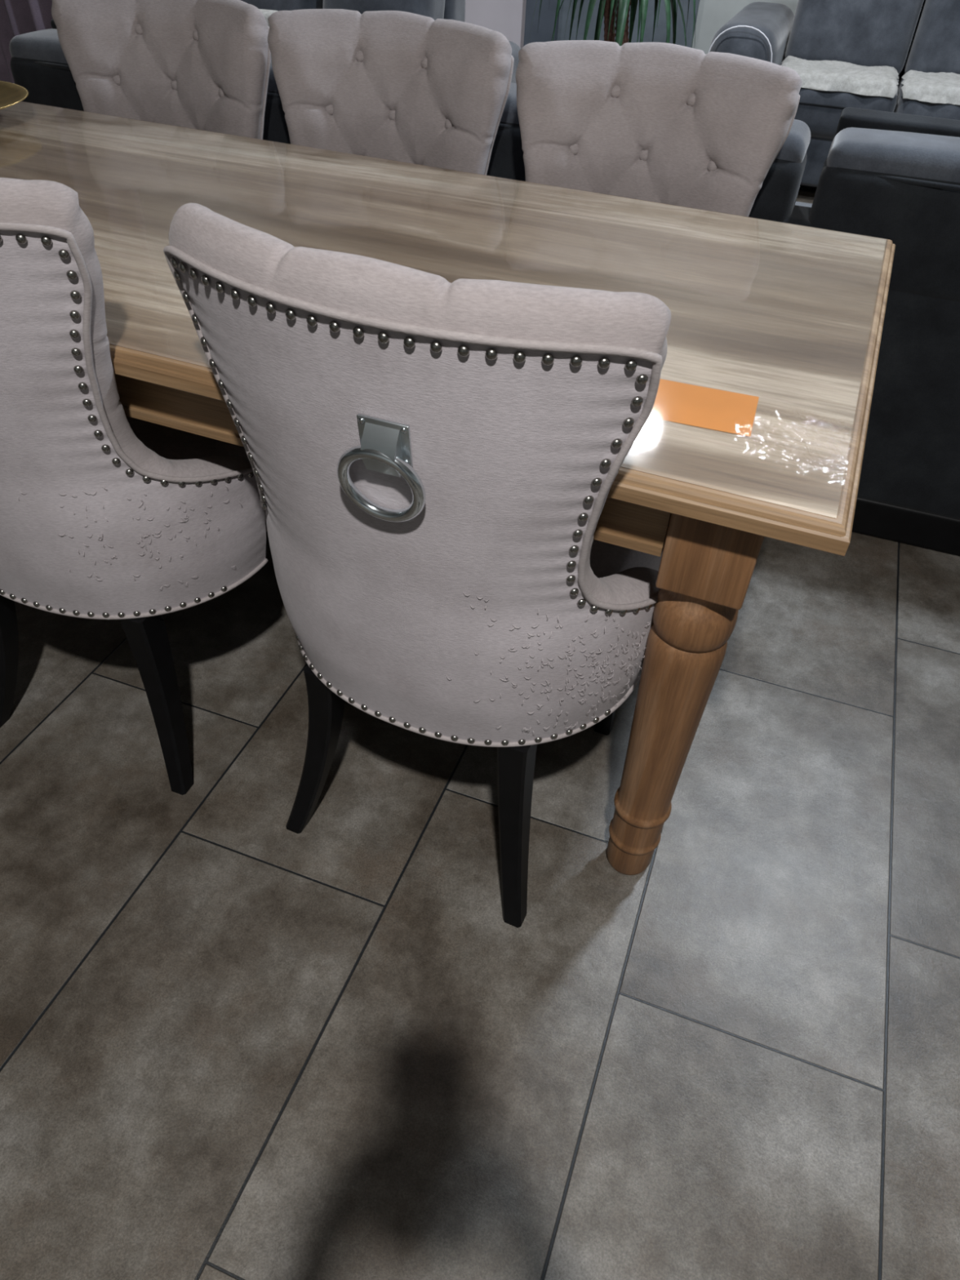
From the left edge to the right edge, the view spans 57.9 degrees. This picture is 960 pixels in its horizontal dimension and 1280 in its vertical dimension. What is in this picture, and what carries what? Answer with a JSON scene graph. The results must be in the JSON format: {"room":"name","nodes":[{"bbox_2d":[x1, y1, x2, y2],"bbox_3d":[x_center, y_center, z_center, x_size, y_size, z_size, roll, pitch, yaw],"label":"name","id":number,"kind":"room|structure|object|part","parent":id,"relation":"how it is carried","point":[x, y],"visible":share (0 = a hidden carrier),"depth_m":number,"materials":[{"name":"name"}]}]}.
{"room":"dining room","nodes":[
{"label":"dining room","id":0,"kind":"room"},
{"bbox_2d":[0,185,959,1279],"bbox_3d":[-0.212,-0.398,2.300,10.500,0.100,9.400,16,44,13],"label":"floor","id":1,"kind":"structure","parent":0,"point":[236,1043],"depth_m":1.28,"materials":[{"name":"tile"}]},
{"bbox_2d":[0,177,267,795],"bbox_3d":[-0.611,-0.281,1.368,0.586,0.966,0.532,16,44,13],"label":"dining chair","id":2,"kind":"object","parent":1,"relation":"on","point":[106,513],"visible":0.96,"depth_m":1.17,"materials":[{"name":"grey fabric"}]},
{"bbox_3d":[-0.840,0.011,1.501,0.130,0.338,0.059,-30,52,-31],"label":"leg","id":3,"kind":"part","parent":2,"relation":"part of","materials":[{"name":"black wood"}]},
{"bbox_3d":[-0.641,-0.340,1.181,0.574,0.628,0.312,16,44,13],"label":"backrest","id":4,"kind":"part","parent":2,"relation":"part of","materials":[{"name":"grey fabric"}]},
{"bbox_3d":[-0.644,-0.321,1.190,0.575,0.588,0.300,16,44,13],"label":"panel","id":5,"kind":"part","parent":2,"relation":"part of","materials":[{"name":"grey fabric"}]},
{"bbox_3d":[-0.526,0.100,1.423,0.059,0.338,0.130,-3,43,-7],"label":"leg","id":6,"kind":"part","parent":2,"relation":"part of","materials":[{"name":"black wood"}]},
{"bbox_3d":[-0.597,-0.204,1.512,0.410,0.024,0.370,16,44,13],"label":"seat frame","id":7,"kind":"part","parent":2,"relation":"part of","materials":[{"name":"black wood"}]},
{"bbox_3d":[-0.589,-0.277,1.464,0.492,0.188,0.388,16,44,13],"label":"seat","id":8,"kind":"part","parent":2,"relation":"part of","materials":[{"name":"grey fabric"}]},
{"bbox_2d":[51,0,271,139],"bbox_3d":[-0.752,-0.897,2.023,0.586,0.966,0.532,14,44,11],"label":"dining chair","id":9,"kind":"object","parent":1,"relation":"on","point":[198,64],"visible":0.38,"depth_m":1.89,"materials":[{"name":"grey fabric"}]},
{"bbox_2d":[240,0,520,83],"bbox_3d":[-0.652,-2.318,3.506,1.532,0.979,0.940,16,44,13],"label":"sofa","id":10,"kind":"object","parent":1,"relation":"on","point":[455,10],"visible":0.02,"depth_m":3.37,"materials":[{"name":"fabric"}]},
{"bbox_2d":[258,8,278,26],"bbox_3d":[-0.772,-2.079,3.078,0.174,0.255,0.143,16,44,13],"label":"fluffy cushion","id":11,"kind":"object","parent":10,"relation":"on","point":[267,13],"visible":0.08,"depth_m":2.99,"materials":[{"name":"white fur"}]},
{"bbox_2d":[240,0,323,10],"bbox_3d":[-0.819,-2.598,3.525,0.462,0.609,0.352,16,44,13],"label":"cushion","id":12,"kind":"object","parent":10,"relation":"on","point":[276,5],"depth_m":3.40,"materials":[{"name":"grey fabric"}]},
{"bbox_2d":[322,0,444,20],"bbox_3d":[-0.380,-2.474,3.416,0.462,0.609,0.352,16,44,13],"label":"cushion","id":13,"kind":"object","parent":10,"relation":"on","point":[434,9],"depth_m":3.29,"materials":[{"name":"grey fabric"}]},
{"bbox_3d":[-0.524,-2.529,3.783,0.930,0.920,0.180,16,44,13],"label":"frame","id":14,"kind":"part","parent":10,"relation":"part of","materials":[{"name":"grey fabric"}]},
{"bbox_3d":[-0.079,-2.019,3.487,0.292,0.570,0.940,16,44,13],"label":"armrest","id":15,"kind":"part","parent":10,"relation":"part of","materials":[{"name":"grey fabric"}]},
{"bbox_2d":[267,8,514,175],"bbox_3d":[-0.250,-0.753,1.896,0.586,0.966,0.532,14,44,11],"label":"dining chair","id":16,"kind":"object","parent":1,"relation":"on","point":[398,86],"visible":0.44,"depth_m":1.76,"materials":[{"name":"grey fabric"}]},
{"bbox_2d":[163,202,671,928],"bbox_3d":[-0.024,-0.109,1.215,0.587,0.966,0.535,18,45,16],"label":"dining chair","id":17,"kind":"object","parent":1,"relation":"on","point":[435,462],"visible":1,"depth_m":0.87,"materials":[{"name":"grey fabric"}]},
{"bbox_3d":[-0.258,0.174,1.359,0.130,0.338,0.059,-27,51,-28],"label":"leg","id":18,"kind":"part","parent":17,"relation":"part of","materials":[{"name":"black wood"}]},
{"bbox_3d":[-0.097,-0.152,0.849,0.094,0.092,0.029,18,45,16],"label":"ring pull","id":19,"kind":"part","parent":17,"relation":"part of","materials":[{"name":"silver metal"}]},
{"bbox_3d":[-0.090,-0.188,0.819,0.053,0.047,0.009,16,44,14],"label":"knocker plate","id":20,"kind":"part","parent":17,"relation":"part of","materials":[{"name":"metal"}]},
{"bbox_3d":[-0.063,-0.151,1.039,0.575,0.588,0.300,18,45,16],"label":"panel","id":21,"kind":"part","parent":17,"relation":"part of","materials":[{"name":"grey fabric"}]},
{"bbox_3d":[-0.059,-0.170,1.030,0.574,0.628,0.312,18,45,16],"label":"backrest","id":22,"kind":"part","parent":17,"relation":"part of","materials":[{"name":"grey fabric"}]},
{"bbox_3d":[0.047,0.275,1.267,0.059,0.338,0.130,-1,43,-4],"label":"leg","id":23,"kind":"part","parent":17,"relation":"part of","materials":[{"name":"black wood"}]},
{"bbox_3d":[0.230,0.048,1.522,0.046,0.338,0.053,18,45,16],"label":"leg","id":24,"kind":"part","parent":17,"relation":"part of","materials":[{"name":"black wood"}]},
{"bbox_3d":[0.003,-0.104,1.311,0.492,0.188,0.388,18,45,16],"label":"seat","id":25,"kind":"part","parent":17,"relation":"part of","materials":[{"name":"grey fabric"}]},
{"bbox_2d":[0,101,895,875],"bbox_3d":[-0.792,-0.516,1.766,2.834,0.755,0.937,17,45,15],"label":"dining table","id":26,"kind":"object","parent":1,"relation":"on","point":[781,314],"visible":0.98,"depth_m":1.26,"materials":[{"name":"brown wood"}]},
{"bbox_2d":[0,80,28,110],"bbox_3d":[-1.097,-1.069,1.749,0.360,0.048,0.360,16,44,13],"label":"brass bowl","id":27,"kind":"object","parent":26,"relation":"on","point":[11,94],"visible":1,"depth_m":1.80,"materials":[{"name":"gold metal"}]},
{"bbox_3d":[0.258,0.095,1.189,0.100,0.724,0.100,17,45,15],"label":"leg","id":28,"kind":"part","parent":26,"relation":"part of","materials":[{"name":"brown wood"}]},
{"bbox_2d":[648,378,759,436],"bbox_3d":[0.233,-0.276,1.009,0.170,0.001,0.100,15,44,12],"label":"paper note","id":29,"kind":"object","parent":26,"relation":"on","point":[701,406],"visible":0.65,"depth_m":1.00,"materials":[{"name":"orange paper"}]},
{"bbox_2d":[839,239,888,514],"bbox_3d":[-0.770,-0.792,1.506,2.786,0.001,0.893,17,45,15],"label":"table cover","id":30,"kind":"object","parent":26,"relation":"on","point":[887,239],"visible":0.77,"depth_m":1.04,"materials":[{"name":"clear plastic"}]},
{"bbox_2d":[8,18,959,555],"bbox_3d":[0.801,-0.945,2.249,4.100,0.848,0.945,16,44,13],"label":"sofa","id":31,"kind":"object","parent":1,"relation":"on","point":[895,177],"visible":0.22,"depth_m":1.81,"materials":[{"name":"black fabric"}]},
{"bbox_2d":[10,57,290,144],"bbox_3d":[-0.738,-1.298,2.170,0.892,0.230,0.200,16,44,13],"label":"cushion","id":32,"kind":"object","parent":31,"relation":"on","point":[48,81],"depth_m":2.12,"materials":[{"name":"black fabric"}]},
{"bbox_2d":[486,121,525,182],"bbox_3d":[-0.077,-1.111,2.006,0.480,0.230,0.200,16,44,13],"label":"cushion","id":33,"kind":"object","parent":31,"relation":"on","point":[506,160],"depth_m":1.86,"materials":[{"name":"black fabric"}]},
{"bbox_2d":[748,151,807,222],"bbox_3d":[0.412,-0.972,1.884,0.525,0.230,0.200,16,44,13],"label":"cushion","id":34,"kind":"object","parent":31,"relation":"on","point":[775,200],"depth_m":1.74,"materials":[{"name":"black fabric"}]},
{"bbox_2d":[795,201,812,207],"bbox_3d":[0.910,-1.000,2.349,1.240,0.200,0.660,16,44,13],"label":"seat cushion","id":35,"kind":"object","parent":31,"relation":"on","point":[798,203],"depth_m":2.48,"materials":[{"name":"grey fabric"}]},
{"bbox_3d":[0.685,-0.663,1.997,4.020,0.590,0.130,16,44,13],"label":"frame","id":36,"kind":"part","parent":31,"relation":"part of","materials":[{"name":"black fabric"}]},
{"bbox_2d":[808,156,959,302],"bbox_3d":[1.121,-0.772,1.708,0.920,0.230,0.200,16,44,13],"label":"cushion","id":37,"kind":"object","parent":31,"relation":"on","point":[915,206],"depth_m":1.69,"materials":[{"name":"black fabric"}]},
{"bbox_2d":[528,0,695,48],"bbox_3d":[0.557,-2.532,3.651,0.605,1.248,0.743,-27,51,-28],"label":"potted plant","id":38,"kind":"object","parent":1,"relation":"on","point":[606,8],"visible":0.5,"depth_m":3.49,"materials":[{"name":"plant"}]},
{"bbox_2d":[515,40,802,217],"bbox_3d":[0.247,-0.582,1.740,0.586,0.966,0.532,14,44,11],"label":"dining chair","id":39,"kind":"object","parent":1,"relation":"on","point":[660,122],"visible":0.47,"depth_m":1.60,"materials":[{"name":"grey fabric"}]},
{"bbox_2d":[710,0,959,186],"bbox_3d":[2.514,-2.567,3.924,2.832,1.019,1.010,16,44,13],"label":"sofa","id":40,"kind":"object","parent":1,"relation":"on","point":[905,36],"visible":0.33,"depth_m":3.96,"materials":[{"name":"grey fabric"}]},
{"bbox_2d":[707,25,772,62],"bbox_3d":[1.156,-2.565,3.900,0.296,0.323,0.006,16,44,13],"label":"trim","id":41,"kind":"structure","parent":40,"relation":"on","point":[746,26],"depth_m":3.81,"materials":[{"name":"silver metal"}]},
{"bbox_3d":[1.323,-2.767,4.343,0.302,0.610,1.010,16,44,13],"label":"armrest","id":42,"kind":"part","parent":40,"relation":"part of","materials":[{"name":"grey fabric"}]},
{"bbox_3d":[1.580,-2.266,4.090,0.547,0.220,0.080,16,44,13],"label":"panel","id":43,"kind":"part","parent":40,"relation":"part of","materials":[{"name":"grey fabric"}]},
{"bbox_2d":[780,55,898,97],"bbox_3d":[1.629,-2.574,3.957,0.535,0.068,0.411,16,44,13],"label":"throw","id":44,"kind":"object","parent":40,"relation":"on","point":[816,75],"visible":0.91,"depth_m":3.85,"materials":[{"name":"white fur"}]},
{"bbox_2d":[794,79,898,139],"bbox_3d":[1.674,-2.570,4.121,0.549,0.260,0.660,16,44,13],"label":"seat cushion","id":45,"kind":"object","parent":40,"relation":"on","point":[821,110],"depth_m":3.88,"materials":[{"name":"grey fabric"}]},
{"bbox_2d":[784,0,924,75],"bbox_3d":[1.775,-2.990,4.050,0.547,0.628,0.356,16,44,13],"label":"cushion","id":46,"kind":"object","parent":40,"relation":"on","point":[864,33],"depth_m":4.01,"materials":[{"name":"grey fabric"}]},
{"bbox_3d":[2.654,-2.800,4.226,2.210,0.960,0.180,16,44,13],"label":"frame","id":47,"kind":"part","parent":40,"relation":"part of","materials":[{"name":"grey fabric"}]},
{"bbox_2d":[893,75,959,119],"bbox_3d":[2.193,-2.423,3.992,0.549,0.260,0.660,16,44,13],"label":"seat cushion","id":48,"kind":"object","parent":40,"relation":"on","point":[901,105],"depth_m":3.77,"materials":[{"name":"grey fabric"}]},
{"bbox_2d":[901,70,959,105],"bbox_3d":[2.151,-2.426,3.828,0.560,0.068,0.411,16,44,13],"label":"throw","id":49,"kind":"object","parent":40,"relation":"on","point":[941,87],"visible":1,"depth_m":3.75,"materials":[{"name":"white fur"}]},
{"bbox_2d":[903,0,959,75],"bbox_3d":[2.295,-2.844,3.921,0.547,0.628,0.356,16,44,13],"label":"cushion","id":50,"kind":"object","parent":40,"relation":"on","point":[935,47],"depth_m":3.93,"materials":[{"name":"grey fabric"}]},
{"bbox_2d":[692,0,798,53],"bbox_3d":[1.502,-4.367,4.686,10.500,2.800,0.100,16,44,13],"label":"wall","id":51,"kind":"structure","parent":0,"point":[713,15],"depth_m":5.21,"materials":[{"name":"grey paint"}]},
{"bbox_2d":[465,0,526,48],"bbox_3d":[-0.702,-4.932,5.170,2.250,2.600,0.060,16,44,13],"label":"wall","id":52,"kind":"structure","parent":51,"relation":"attached to","point":[507,17],"depth_m":5.57,"materials":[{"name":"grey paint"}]},
{"bbox_2d":[523,0,559,46],"bbox_3d":[0.434,-4.589,4.865,0.200,2.600,0.120,16,44,13],"label":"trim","id":53,"kind":"structure","parent":51,"relation":"attached to","point":[547,15],"depth_m":5.45,"materials":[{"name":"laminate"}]},
{"bbox_2d":[556,0,699,48],"bbox_3d":[0.938,-4.472,4.768,0.850,2.600,0.050,16,44,13],"label":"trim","id":54,"kind":"structure","parent":51,"relation":"attached to","point":[660,32],"depth_m":5.34,"materials":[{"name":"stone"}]},
{"bbox_3d":[-0.109,-2.375,0.464,10.500,0.100,9.400,16,44,13],"label":"ceiling","id":55,"kind":"structure","parent":0,"visible":0},
{"bbox_2d":[0,0,53,84],"bbox_3d":[-2.123,-2.856,2.884,1.753,2.500,0.127,16,44,13],"label":"curtain","id":56,"kind":"object","parent":55,"relation":"hanging from","point":[17,17],"visible":0.09,"depth_m":3.17,"materials":[{"name":"fabric"}]}
]}

